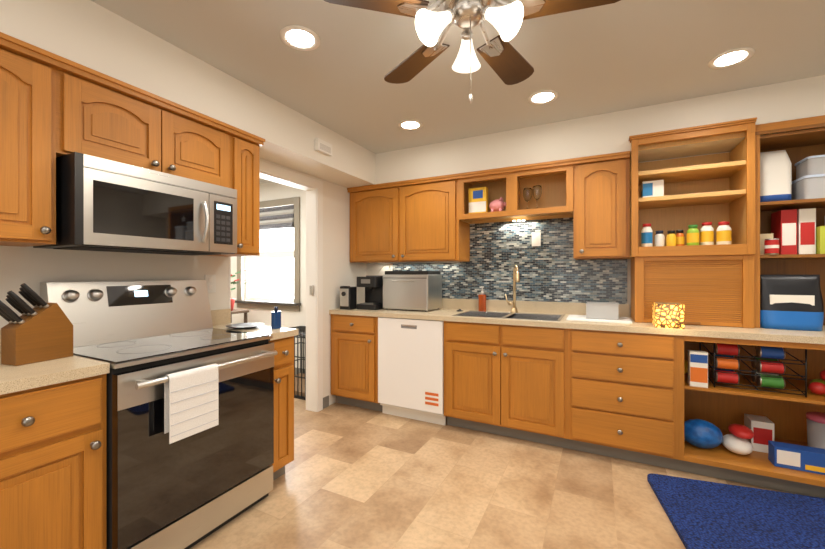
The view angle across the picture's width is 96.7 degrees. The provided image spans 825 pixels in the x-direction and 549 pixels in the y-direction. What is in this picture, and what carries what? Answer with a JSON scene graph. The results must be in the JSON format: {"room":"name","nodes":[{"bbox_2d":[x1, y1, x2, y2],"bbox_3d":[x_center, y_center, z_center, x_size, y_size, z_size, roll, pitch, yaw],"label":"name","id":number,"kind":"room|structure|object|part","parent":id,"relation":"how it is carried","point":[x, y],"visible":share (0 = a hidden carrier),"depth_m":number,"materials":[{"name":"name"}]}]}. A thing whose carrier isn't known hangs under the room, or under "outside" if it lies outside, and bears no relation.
{"room":"kitchen","nodes":[
{"label":"kitchen","id":0,"kind":"room"},
{"bbox_2d":[0,158,365,404],"bbox_3d":[-1.787,0.031,1.681,0.120,2.440,5.400,0,0,27],"label":"wall","id":1,"kind":"structure","parent":0,"point":[31,267],"depth_m":2.25,"materials":[{"name":"white paint"}]},
{"bbox_2d":[0,32,59,246],"bbox_3d":[-1.690,-0.502,1.373,0.327,0.755,0.438,0,0,27],"label":"upper cabinet","id":2,"kind":"object","parent":1,"relation":"attached to","point":[53,106],"depth_m":1.42,"materials":[{"name":"brown wood"}]},
{"bbox_2d":[56,55,231,187],"bbox_3d":[-1.410,-0.690,1.922,0.327,0.378,0.795,0,0,27],"label":"upper cabinet","id":3,"kind":"object","parent":1,"relation":"attached to","point":[98,114],"depth_m":1.74,"materials":[{"name":"brown wood"}]},
{"bbox_2d":[33,152,236,255],"bbox_3d":[-1.353,-0.307,1.896,0.453,0.380,0.748,0,0,27],"label":"over-the-range microwave","id":4,"kind":"object","parent":3,"relation":"attached to","point":[106,205],"visible":0.98,"depth_m":1.69,"materials":[{"name":"silver metal"}]},
{"bbox_2d":[205,275,215,292],"bbox_3d":[-1.337,0.061,2.426,0.007,0.120,0.075,0,0,27],"label":"outlet","id":5,"kind":"object","parent":1,"relation":"attached to","point":[211,282],"visible":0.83,"depth_m":2.43,"materials":[{"name":"white plastic"}]},
{"bbox_2d":[205,126,263,256],"bbox_3d":[-1.181,-0.502,2.373,0.327,0.755,0.217,0,0,27],"label":"upper cabinet","id":6,"kind":"object","parent":1,"relation":"attached to","point":[245,145],"depth_m":2.30,"materials":[{"name":"brown wood"}]},
{"bbox_2d":[229,161,322,411],"bbox_3d":[-1.127,0.196,2.979,0.152,2.110,1.041,0,0,27],"label":"door frame","id":7,"kind":"structure","parent":1,"relation":"attached to","point":[312,188],"depth_m":3.35,"materials":[{"name":"white"}]},
{"bbox_2d":[323,395,328,402],"bbox_3d":[-0.790,1.201,3.783,0.007,0.100,0.690,0,0,27],"label":"baseboard","id":8,"kind":"structure","parent":1,"relation":"attached to","point":[325,401],"depth_m":3.45,"materials":[{"name":"grey wood"}]},
{"bbox_2d":[91,0,824,183],"bbox_3d":[-1.199,-1.214,1.382,8.240,0.050,5.640,0,0,27],"label":"ceiling","id":9,"kind":"structure","parent":0,"point":[621,55],"depth_m":2.01,"materials":[{"name":"grey paint"}]},
{"bbox_2d":[0,0,374,187],"bbox_3d":[-1.661,-1.037,1.432,0.330,0.304,5.070,0,0,27],"label":"soffit","id":10,"kind":"structure","parent":9,"relation":"attached to","point":[93,35],"depth_m":1.92,"materials":[{"name":"white paint"}]},
{"bbox_2d":[315,138,331,155],"bbox_3d":[-0.705,-1.009,2.909,0.036,0.090,0.170,0,0,27],"label":"door chime","id":11,"kind":"object","parent":10,"relation":"attached to","point":[323,147],"visible":1,"depth_m":2.88,"materials":[{"name":"white plastic"}]},
{"bbox_2d":[280,25,319,50],"bbox_3d":[-0.565,-1.185,1.845,0.196,0.006,0.196,0,0,27],"label":"recessed light","id":12,"kind":"object","parent":9,"relation":"in","point":[298,37],"visible":1,"depth_m":1.84,"materials":[{"name":"white glass"}]},
{"bbox_2d":[398,120,422,129],"bbox_3d":[-0.017,-1.185,2.913,0.196,0.006,0.196,0,0,27],"label":"recessed light","id":13,"kind":"object","parent":9,"relation":"in","point":[410,124],"visible":1,"depth_m":2.90,"materials":[{"name":"white glass"}]},
{"bbox_2d":[324,0,620,103],"bbox_3d":[0.237,-0.902,1.367,1.029,0.571,1.039,0,0,27],"label":"ceiling fan","id":14,"kind":"object","parent":9,"relation":"hanging from","point":[505,59],"visible":1,"depth_m":1.33,"materials":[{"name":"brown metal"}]},
{"bbox_2d":[528,90,558,104],"bbox_3d":[0.875,-1.185,2.460,0.196,0.006,0.196,0,0,27],"label":"recessed light","id":15,"kind":"object","parent":9,"relation":"in","point":[542,97],"visible":1,"depth_m":2.46,"materials":[{"name":"white glass"}]},
{"bbox_2d":[375,75,824,183],"bbox_3d":[1.466,-1.037,2.872,4.600,0.304,0.330,0,0,27],"label":"wall","id":16,"kind":"structure","parent":9,"relation":"attached to","point":[607,133],"depth_m":2.71,"materials":[{"name":"white paint"}]},
{"bbox_2d":[708,47,754,68],"bbox_3d":[1.748,-1.185,2.015,0.196,0.006,0.196,0,0,27],"label":"recessed light","id":17,"kind":"object","parent":9,"relation":"in","point":[730,58],"visible":1,"depth_m":2.01,"materials":[{"name":"white glass"}]},
{"bbox_2d":[190,398,793,548],"bbox_3d":[-1.199,1.276,1.382,8.240,0.050,5.640,0,0,27],"label":"floor","id":18,"kind":"structure","parent":0,"point":[353,477],"depth_m":2.08,"materials":[{"name":"tile"}]},
{"bbox_2d":[0,369,109,548],"bbox_3d":[-1.546,0.813,1.326,0.627,0.876,0.480,0,0,27],"label":"base cabinet","id":19,"kind":"object","parent":18,"relation":"on","point":[53,454],"depth_m":1.26,"materials":[{"name":"brown wood"}]},
{"bbox_2d":[0,353,109,388],"bbox_3d":[-1.863,0.356,0.695,0.632,0.038,1.892,0,0,27],"label":"countertop","id":20,"kind":"structure","parent":19,"relation":"on","point":[11,376],"depth_m":1.30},
{"bbox_2d":[0,283,72,365],"bbox_3d":[-1.479,0.184,1.418,0.093,0.304,0.229,0,0,19],"label":"knife block","id":21,"kind":"object","parent":20,"relation":"on","point":[41,330],"visible":1,"depth_m":1.40,"materials":[{"name":"brown wood"}]},
{"bbox_2d":[40,280,276,548],"bbox_3d":[-1.213,0.643,1.856,0.736,1.215,0.755,0,0,27],"label":"range","id":22,"kind":"object","parent":18,"relation":"on","point":[143,338],"visible":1,"depth_m":1.72,"materials":[{"name":"silver"}]},
{"bbox_2d":[164,363,218,443],"bbox_3d":[-0.951,0.547,1.587,0.039,0.278,0.214,0,0,27],"label":"towel","id":23,"kind":"object","parent":22,"relation":"hanging from","point":[191,403],"visible":0.98,"depth_m":1.56,"materials":[{"name":"white fabric"}]},
{"bbox_2d":[231,270,248,322],"bbox_3d":[-2.299,0.592,4.569,0.518,1.317,0.581,0,0,27],"label":"plant","id":24,"kind":"object","parent":18,"relation":"on","point":[236,311],"visible":0.19,"depth_m":4.59,"materials":[{"name":"green plant"}]},
{"bbox_2d":[220,325,297,480],"bbox_3d":[-1.043,0.813,2.314,0.627,0.876,0.208,0,0,27],"label":"base cabinet","id":25,"kind":"object","parent":18,"relation":"on","point":[283,342],"depth_m":2.18,"materials":[{"name":"brown wood"}]},
{"bbox_2d":[226,323,263,328],"bbox_3d":[-1.058,0.327,2.321,0.224,0.017,0.224,0,0,27],"label":"plate","id":26,"kind":"object","parent":25,"relation":"on","point":[244,325],"visible":1,"depth_m":2.34,"materials":[{"name":"grey ceramic"}]},
{"bbox_2d":[271,307,280,328],"bbox_3d":[-0.851,0.268,2.288,0.040,0.135,0.060,0,0,27],"label":"dish soap","id":27,"kind":"object","parent":25,"relation":"on","point":[275,318],"visible":1,"depth_m":2.27,"materials":[{"name":"blue plastic"}]},
{"bbox_2d":[290,326,305,399],"bbox_3d":[-1.150,0.938,4.027,0.802,0.625,0.612,0,0,27],"label":"dog crate","id":28,"kind":"object","parent":18,"relation":"on","point":[300,385],"visible":0.15,"depth_m":3.72,"materials":[{"name":"black metal"}]},
{"bbox_2d":[331,314,412,411],"bbox_3d":[-0.409,0.813,3.655,0.542,0.876,0.627,0,0,27],"label":"base cabinet","id":29,"kind":"object","parent":18,"relation":"on","point":[354,337],"depth_m":3.37,"materials":[{"name":"brown wood"}]},
{"bbox_2d":[378,317,445,424],"bbox_3d":[0.108,0.816,3.388,0.616,0.870,0.620,0,0,27],"label":"dishwasher","id":30,"kind":"object","parent":18,"relation":"on","point":[410,368],"visible":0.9,"depth_m":3.11,"materials":[{"name":"white plastic"}]},
{"bbox_2d":[444,338,568,448],"bbox_3d":[0.805,0.901,3.038,0.937,0.700,0.627,0,0,27],"label":"base cabinet","id":31,"kind":"object","parent":18,"relation":"on","point":[547,373],"depth_m":2.74,"materials":[{"name":"brown wood"}]},
{"bbox_2d":[561,326,688,472],"bbox_3d":[1.504,0.813,2.682,0.689,0.876,0.627,0,0,27],"label":"base cabinet","id":32,"kind":"object","parent":18,"relation":"on","point":[629,389],"depth_m":2.39,"materials":[{"name":"brown wood"}]},
{"bbox_2d":[329,309,824,345],"bbox_3d":[1.099,0.356,2.886,3.928,0.038,0.632,0,0,27],"label":"countertop","id":33,"kind":"structure","parent":32,"relation":"on","point":[815,338],"depth_m":2.42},
{"bbox_2d":[340,286,356,309],"bbox_3d":[-0.632,0.223,3.573,0.125,0.225,0.150,0,0,27],"label":"can opener","id":34,"kind":"object","parent":33,"relation":"on","point":[348,297],"visible":1,"depth_m":3.52,"materials":[{"name":"black plastic"}]},
{"bbox_2d":[357,276,383,309],"bbox_3d":[-0.379,0.173,3.640,0.225,0.325,0.312,0,0,27],"label":"coffee maker","id":35,"kind":"object","parent":33,"relation":"on","point":[373,285],"visible":0.88,"depth_m":3.54,"materials":[{"name":"black plastic"}]},
{"bbox_2d":[383,271,441,311],"bbox_3d":[-0.005,0.151,3.531,0.480,0.370,0.368,0,0,27],"label":"toaster oven","id":36,"kind":"object","parent":33,"relation":"on","point":[413,290],"visible":0.98,"depth_m":3.39,"materials":[{"name":"silver metal"}]},
{"bbox_2d":[478,286,485,310],"bbox_3d":[0.642,0.223,3.392,0.070,0.225,0.065,0,0,27],"label":"soap bottle","id":37,"kind":"object","parent":33,"relation":"on","point":[481,301],"visible":0.9,"depth_m":3.39,"materials":[{"name":"orange plastic"}]},
{"bbox_2d":[505,265,519,312],"bbox_3d":[0.861,0.125,3.160,0.151,0.413,0.184,0,0,27],"label":"faucet","id":38,"kind":"object","parent":33,"relation":"on","point":[516,277],"visible":1,"depth_m":3.20,"materials":[{"name":"gold metal"}]},
{"bbox_2d":[566,315,632,323],"bbox_3d":[1.389,0.332,2.742,0.420,0.008,0.370,0,0,27],"label":"drying mat","id":39,"kind":"object","parent":33,"relation":"on","point":[624,320],"visible":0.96,"depth_m":2.67,"materials":[{"name":"white fabric"}]},
{"bbox_2d":[585,301,618,319],"bbox_3d":[1.425,0.269,2.758,0.222,0.114,0.182,0,0,27],"label":"plastic tub","id":40,"kind":"object","parent":39,"relation":"on","point":[601,310],"visible":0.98,"depth_m":2.69,"materials":[{"name":"white plastic"}]},
{"bbox_2d":[652,302,683,328],"bbox_3d":[1.643,0.260,2.361,0.150,0.151,0.150,0,0,27],"label":"candle holder","id":41,"kind":"object","parent":33,"relation":"on","point":[667,315],"visible":1,"depth_m":2.30,"materials":[{"name":"yellow glass"}]},
{"bbox_2d":[699,342,806,397],"bbox_3d":[2.126,0.559,2.328,0.417,0.272,0.368,0,0,27],"label":"rack","id":42,"kind":"object","parent":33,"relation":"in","point":[805,376],"visible":0.71,"depth_m":2.18,"materials":[{"name":"black plastic"}]},
{"bbox_2d":[760,275,823,330],"bbox_3d":[2.336,0.168,2.278,0.300,0.335,0.138,0,0,27],"label":"bag","id":43,"kind":"object","parent":33,"relation":"on","point":[791,302],"visible":0.9,"depth_m":2.24,"materials":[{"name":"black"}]},
{"bbox_2d":[808,370,824,394],"bbox_3d":[2.431,0.616,2.112,0.248,0.150,0.186,0,0,27],"label":"bag","id":44,"kind":"object","parent":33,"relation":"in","point":[816,386],"visible":0.98,"depth_m":2.10,"materials":[{"name":"red"}]},
{"bbox_2d":[688,350,707,387],"bbox_3d":[1.781,0.588,2.290,0.090,0.215,0.061,0,0,27],"label":"box","id":45,"kind":"object","parent":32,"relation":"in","point":[697,368],"visible":1,"depth_m":2.27,"materials":[{"name":"white"}]},
{"bbox_2d":[684,419,722,448],"bbox_3d":[1.875,1.032,2.396,0.234,0.176,0.203,0,0,27],"label":"ball","id":46,"kind":"object","parent":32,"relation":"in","point":[701,433],"visible":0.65,"depth_m":2.33,"materials":[{"name":"plastic"}]},
{"bbox_2d":[722,414,773,454],"bbox_3d":[2.124,1.025,2.330,0.275,0.190,0.298,0,0,27],"label":"packages","id":47,"kind":"object","parent":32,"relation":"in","point":[753,433],"visible":0.98,"depth_m":2.30,"materials":[{"name":"white plastic"}]},
{"bbox_2d":[768,440,824,474],"bbox_3d":[2.243,1.062,2.128,0.240,0.115,0.091,0,0,27],"label":"box","id":48,"kind":"object","parent":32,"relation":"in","point":[797,457],"visible":1,"depth_m":2.11,"materials":[{"name":"blue cardboard"}]},
{"bbox_2d":[647,473,824,548],"bbox_3d":[1.871,1.236,1.655,1.200,0.027,0.900,0,0,18],"label":"rug","id":49,"kind":"object","parent":18,"relation":"on","point":[701,514],"visible":1,"depth_m":1.86,"materials":[{"name":"blue carpet"}]},
{"bbox_2d":[231,152,823,368],"bbox_3d":[0.052,0.031,3.843,8.000,2.440,0.120,0,0,27],"label":"wall","id":50,"kind":"structure","parent":0,"point":[273,191],"depth_m":4.55,"materials":[{"name":"white paint"}]},
{"bbox_2d":[234,197,300,310],"bbox_3d":[-1.883,-0.252,4.759,1.170,1.405,0.150,0,0,27],"label":"window","id":51,"kind":"structure","parent":50,"relation":"in","point":[258,302],"depth_m":4.70,"materials":[{"name":"beige glass"}]},
{"bbox_2d":[260,205,293,229],"bbox_3d":[-1.895,-0.724,4.734,0.952,0.281,0.048,0,0,27],"label":"window blind","id":52,"kind":"object","parent":51,"relation":"attached to","point":[278,217],"visible":0.52,"depth_m":4.64,"materials":[{"name":"grey fabric"}]},
{"bbox_2d":[295,367,304,374],"bbox_3d":[-2.081,1.201,4.855,3.280,0.100,0.007,0,0,27],"label":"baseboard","id":53,"kind":"structure","parent":50,"relation":"attached to","point":[295,367],"depth_m":4.51,"materials":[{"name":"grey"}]},
{"bbox_2d":[347,172,474,262],"bbox_3d":[-0.032,-0.502,3.631,1.237,0.755,0.327,0,0,27],"label":"upper cabinet","id":54,"kind":"object","parent":50,"relation":"attached to","point":[427,220],"depth_m":3.45,"materials":[{"name":"brown wood"}]},
{"bbox_2d":[469,187,487,213],"bbox_3d":[0.585,-0.647,3.257,0.160,0.235,0.061,0,0,27],"label":"cereal box","id":55,"kind":"object","parent":54,"relation":"in","point":[478,200],"visible":0.94,"depth_m":3.23,"materials":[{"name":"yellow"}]},
{"bbox_2d":[489,197,505,211],"bbox_3d":[0.746,-0.599,3.187,0.158,0.139,0.105,0,0,27],"label":"piggy bank","id":56,"kind":"object","parent":54,"relation":"in","point":[497,205],"visible":0.79,"depth_m":3.15,"materials":[{"name":"pink ceramic"}]},
{"bbox_2d":[393,217,626,303],"bbox_3d":[0.749,-0.123,3.408,2.156,0.719,0.016,0,0,27],"label":"backsplash","id":57,"kind":"structure","parent":50,"relation":"attached to","point":[539,253],"depth_m":3.26,"materials":[{"name":"tile"}]},
{"bbox_2d":[437,298,628,341],"bbox_3d":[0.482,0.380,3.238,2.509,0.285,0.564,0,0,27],"label":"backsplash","id":58,"kind":"structure","parent":50,"relation":"attached to","point":[547,311],"depth_m":3.13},
{"bbox_2d":[563,151,629,259],"bbox_3d":[1.449,-0.502,2.878,0.425,0.755,0.327,0,0,27],"label":"upper cabinet","id":59,"kind":"object","parent":50,"relation":"attached to","point":[596,188],"depth_m":2.73,"materials":[{"name":"brown wood"}]},
{"bbox_2d":[523,185,541,208],"bbox_3d":[1.004,-0.630,3.073,0.073,0.200,0.173,0,0,-33],"label":"glasses","id":60,"kind":"object","parent":59,"relation":"in","point":[536,190],"visible":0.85,"depth_m":3.03,"materials":[{"name":"clear glass"}]},
{"bbox_2d":[628,117,756,327],"bbox_3d":[1.912,-0.316,2.594,0.679,1.304,0.415,0,0,27],"label":"upper cabinet","id":61,"kind":"object","parent":50,"relation":"attached to","point":[709,285],"visible":1,"depth_m":2.48,"materials":[{"name":"brown wood"}]},
{"bbox_2d":[641,180,663,197],"bbox_3d":[1.727,-0.608,2.643,0.126,0.115,0.101,0,0,27],"label":"box","id":62,"kind":"object","parent":61,"relation":"in","point":[655,188],"visible":0.85,"depth_m":2.60,"materials":[{"name":"white cardboard"}]},
{"bbox_2d":[641,222,730,246],"bbox_3d":[1.874,-0.277,2.534,0.503,0.168,0.116,0,0,27],"label":"bottles","id":63,"kind":"object","parent":61,"relation":"in","point":[723,233],"visible":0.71,"depth_m":2.48,"materials":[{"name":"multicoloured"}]},
{"bbox_2d":[754,115,824,327],"bbox_3d":[2.570,-0.304,2.299,0.752,1.280,0.344,0,0,27],"label":"open shelving","id":64,"kind":"object","parent":50,"relation":"attached to","point":[800,145],"depth_m":2.33,"materials":[{"name":"brown wood"}]},
{"bbox_3d":[2.274,-0.175,2.321,0.067,0.100,0.068,0,0,27],"label":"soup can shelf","id":65,"kind":"part","parent":64,"relation":"part of","materials":[{"name":"red metal"}]},
{"bbox_2d":[760,150,791,201],"bbox_3d":[2.341,-0.630,2.387,0.170,0.340,0.110,0,0,27],"label":"box","id":66,"kind":"object","parent":64,"relation":"on","point":[775,175],"visible":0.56,"depth_m":2.34,"materials":[{"name":"white cardboard"}]},
{"bbox_2d":[760,208,824,254],"bbox_3d":[2.425,-0.268,2.367,0.308,0.285,0.180,0,0,27],"label":"boxes","id":67,"kind":"object","parent":64,"relation":"on","point":[796,231],"visible":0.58,"depth_m":2.31,"materials":[{"name":"red cardboard"}]},
{"bbox_2d":[792,155,824,199],"bbox_3d":[2.537,-0.591,2.288,0.210,0.262,0.210,0,0,27],"label":"storage container","id":68,"kind":"object","parent":64,"relation":"on","point":[808,182],"visible":0.75,"depth_m":2.22,"materials":[{"name":"white plastic"}]},
{"bbox_2d":[806,412,824,449],"bbox_3d":[2.464,0.982,2.187,0.144,0.276,0.189,0,0,27],"label":"container","id":69,"kind":"object","parent":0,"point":[815,429],"visible":0.62,"depth_m":2.19,"materials":[{"name":"white plastic"}]},
{"label":"outside","id":70,"kind":"structure","parent":0,"visible":0},
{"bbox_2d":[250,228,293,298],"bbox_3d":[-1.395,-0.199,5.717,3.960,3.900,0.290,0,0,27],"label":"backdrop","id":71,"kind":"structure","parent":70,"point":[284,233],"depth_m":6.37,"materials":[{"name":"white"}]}
]}

